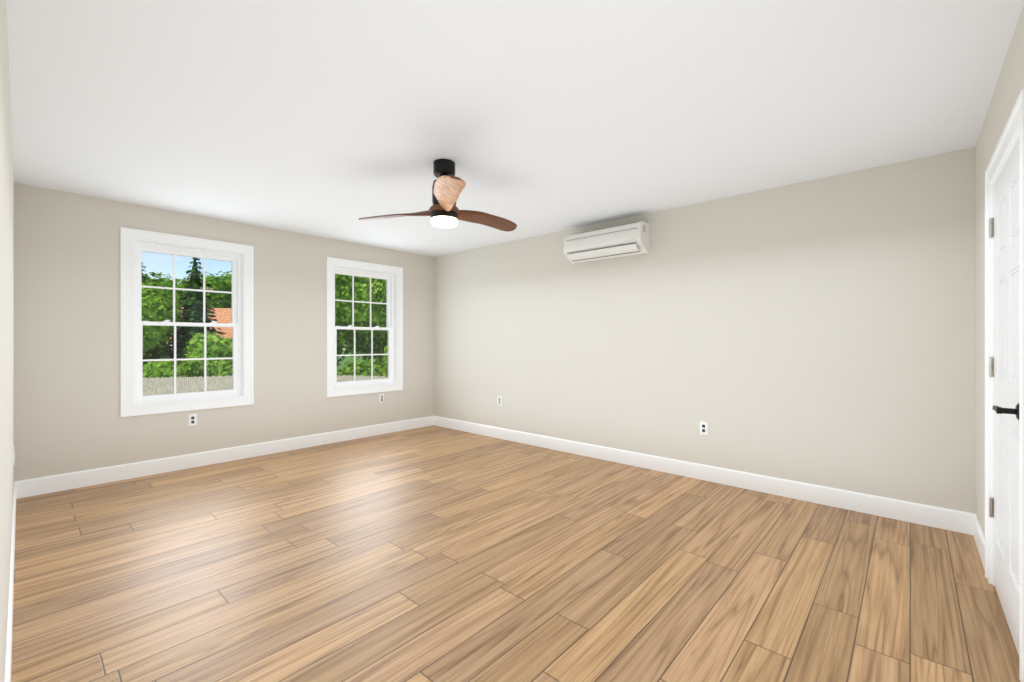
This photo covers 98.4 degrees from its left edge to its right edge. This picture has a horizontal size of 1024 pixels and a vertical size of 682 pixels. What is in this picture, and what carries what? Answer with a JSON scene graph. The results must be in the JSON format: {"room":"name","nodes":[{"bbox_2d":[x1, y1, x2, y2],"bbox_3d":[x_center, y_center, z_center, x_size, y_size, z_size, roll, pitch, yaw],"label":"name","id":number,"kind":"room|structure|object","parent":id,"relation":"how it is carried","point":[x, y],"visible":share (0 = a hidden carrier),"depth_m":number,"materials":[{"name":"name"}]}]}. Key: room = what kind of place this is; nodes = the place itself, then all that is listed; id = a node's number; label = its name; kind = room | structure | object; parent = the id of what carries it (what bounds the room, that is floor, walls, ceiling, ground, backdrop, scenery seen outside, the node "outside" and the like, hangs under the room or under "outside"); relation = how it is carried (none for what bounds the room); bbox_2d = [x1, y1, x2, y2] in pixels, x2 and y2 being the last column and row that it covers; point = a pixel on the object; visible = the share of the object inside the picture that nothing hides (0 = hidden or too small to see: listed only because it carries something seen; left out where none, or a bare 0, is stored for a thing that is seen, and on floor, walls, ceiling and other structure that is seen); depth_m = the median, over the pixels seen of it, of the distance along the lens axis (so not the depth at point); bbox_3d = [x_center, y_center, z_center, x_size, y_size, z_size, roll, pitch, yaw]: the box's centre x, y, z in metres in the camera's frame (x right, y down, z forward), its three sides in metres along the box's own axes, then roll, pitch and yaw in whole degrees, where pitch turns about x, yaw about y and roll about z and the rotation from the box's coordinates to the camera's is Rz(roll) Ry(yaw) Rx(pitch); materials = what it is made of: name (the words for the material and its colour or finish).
{"room":"empty bedroom","nodes":[
{"label":"empty bedroom","id":0,"kind":"room"},
{"bbox_2d":[0,0,13,681],"bbox_3d":[-1.752,-0.075,1.450,5.755,2.690,0.120,0,0,42],"label":"wall","id":1,"kind":"structure","parent":0,"point":[6,327],"depth_m":1.52,"materials":[{"name":"beige paint"}]},
{"bbox_2d":[4,481,19,681],"bbox_3d":[-1.816,1.151,1.596,5.445,0.135,0.012,0,0,42],"label":"baseboard","id":2,"kind":"structure","parent":1,"relation":"attached to","point":[16,494],"depth_m":1.89,"materials":[{"name":"white wood"}]},
{"bbox_2d":[14,183,433,480],"bbox_3d":[-2.553,-0.075,4.973,0.170,2.690,4.645,0,0,42],"label":"wall","id":3,"kind":"structure","parent":0,"point":[68,418],"depth_m":3.97,"materials":[{"name":"beige paint"}]},
{"bbox_2d":[120,227,253,416],"bbox_3d":[-3.132,-0.165,4.313,0.183,1.663,1.053,0,0,42],"label":"window","id":4,"kind":"structure","parent":3,"relation":"in","point":[134,244],"depth_m":4.23,"materials":[{"name":"white wood"}]},
{"bbox_2d":[188,413,196,425],"bbox_3d":[-3.075,0.760,4.260,0.009,0.115,0.070,0,0,42],"label":"outlet","id":5,"kind":"object","parent":3,"relation":"attached to","point":[192,419],"visible":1,"depth_m":4.26,"materials":[{"name":"white plastic"}]},
{"bbox_2d":[20,416,431,497],"bbox_3d":[-2.484,1.151,4.914,0.012,0.135,3.990,0,0,42],"label":"baseboard","id":6,"kind":"structure","parent":3,"relation":"attached to","point":[67,481],"depth_m":4.27,"materials":[{"name":"white wood"}]},
{"bbox_2d":[327,257,402,396],"bbox_3d":[-1.901,-0.165,5.681,0.183,1.663,1.053,0,0,42],"label":"window","id":7,"kind":"structure","parent":3,"relation":"in","point":[392,276],"depth_m":5.71,"materials":[{"name":"white wood"}]},
{"bbox_2d":[379,394,383,402],"bbox_3d":[-1.702,0.750,5.785,0.009,0.115,0.070,0,0,42],"label":"outlet","id":8,"kind":"object","parent":3,"relation":"attached to","point":[381,398],"visible":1,"depth_m":5.78,"materials":[{"name":"white plastic"}]},
{"bbox_2d":[6,0,1023,256],"bbox_3d":[-0.429,-1.270,3.061,6.145,0.100,4.845,0,0,42],"label":"ceiling","id":9,"kind":"structure","parent":0,"point":[340,118],"depth_m":2.25,"materials":[{"name":"white paint"}]},
{"bbox_2d":[358,159,516,231],"bbox_3d":[-0.396,-1.006,3.135,1.170,0.429,1.073,0,0,42],"label":"fan","id":10,"kind":"object","parent":9,"relation":"hanging from","point":[448,186],"visible":1,"depth_m":2.97,"materials":[{"name":"brown wood"}]},
{"bbox_2d":[11,425,1019,681],"bbox_3d":[-0.429,1.250,3.061,6.145,0.060,4.845,0,0,42],"label":"floor","id":11,"kind":"structure","parent":0,"point":[433,553],"depth_m":2.26,"materials":[{"name":"brown wood"}]},
{"bbox_2d":[434,147,975,513],"bbox_3d":[1.035,-0.075,4.545,5.755,2.690,0.120,0,0,42],"label":"wall","id":12,"kind":"structure","parent":0,"point":[821,331],"depth_m":3.58,"materials":[{"name":"beige paint"}]},
{"bbox_2d":[498,396,501,405],"bbox_3d":[-0.155,0.750,5.529,0.070,0.115,0.009,0,0,42],"label":"outlet","id":13,"kind":"object","parent":12,"relation":"attached to","point":[499,400],"visible":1,"depth_m":5.52,"materials":[{"name":"white plastic"}]},
{"bbox_2d":[563,221,649,263],"bbox_3d":[0.927,-0.970,4.421,0.861,0.277,0.208,0,0,42],"label":"mini-split air conditioner","id":14,"kind":"object","parent":12,"relation":"attached to","point":[623,240],"visible":1,"depth_m":4.30,"materials":[{"name":"white plastic"}]},
{"bbox_2d":[432,416,967,533],"bbox_3d":[0.883,1.151,4.594,5.445,0.135,0.012,0,0,42],"label":"baseboard","id":15,"kind":"structure","parent":12,"relation":"attached to","point":[940,518],"depth_m":3.62,"materials":[{"name":"white wood"}]},
{"bbox_2d":[700,421,707,434],"bbox_3d":[1.681,0.765,3.877,0.070,0.115,0.009,0,0,42],"label":"outlet","id":16,"kind":"object","parent":12,"relation":"attached to","point":[703,428],"visible":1,"depth_m":3.87,"materials":[{"name":"white plastic"}]},
{"bbox_2d":[976,4,1023,536],"bbox_3d":[1.601,-0.075,1.233,0.120,2.690,4.065,0,0,42],"label":"wall","id":17,"kind":"structure","parent":0,"point":[1009,86],"depth_m":2.48,"materials":[{"name":"beige paint"}]},
{"bbox_2d":[968,512,984,570],"bbox_3d":[2.672,1.151,2.520,0.012,0.135,0.650,0,0,42],"label":"baseboard","id":18,"kind":"structure","parent":17,"relation":"attached to","point":[974,528],"depth_m":2.59,"materials":[{"name":"white wood"}]},
{"bbox_2d":[989,141,1018,654],"bbox_3d":[2.120,0.219,1.915,0.099,1.978,0.825,0,0,42],"label":"door","id":19,"kind":"structure","parent":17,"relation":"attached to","point":[1004,371],"depth_m":1.89,"materials":[{"name":"white paint"}]},
{"bbox_2d":[985,89,1023,681],"bbox_3d":[2.162,0.173,1.869,0.138,2.095,1.019,0,0,42],"label":"door frame","id":20,"kind":"structure","parent":17,"relation":"attached to","point":[1012,135],"depth_m":1.96,"materials":[{"name":"white wood"}]},
{"label":"outside","id":21,"kind":"structure","parent":0,"visible":0},
{"bbox_2d":[142,257,387,395],"bbox_3d":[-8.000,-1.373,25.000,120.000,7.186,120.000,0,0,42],"label":"trees","id":22,"kind":"object","parent":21,"point":[216,305],"depth_m":14.57,"materials":[{"name":"green plant"}]}
]}

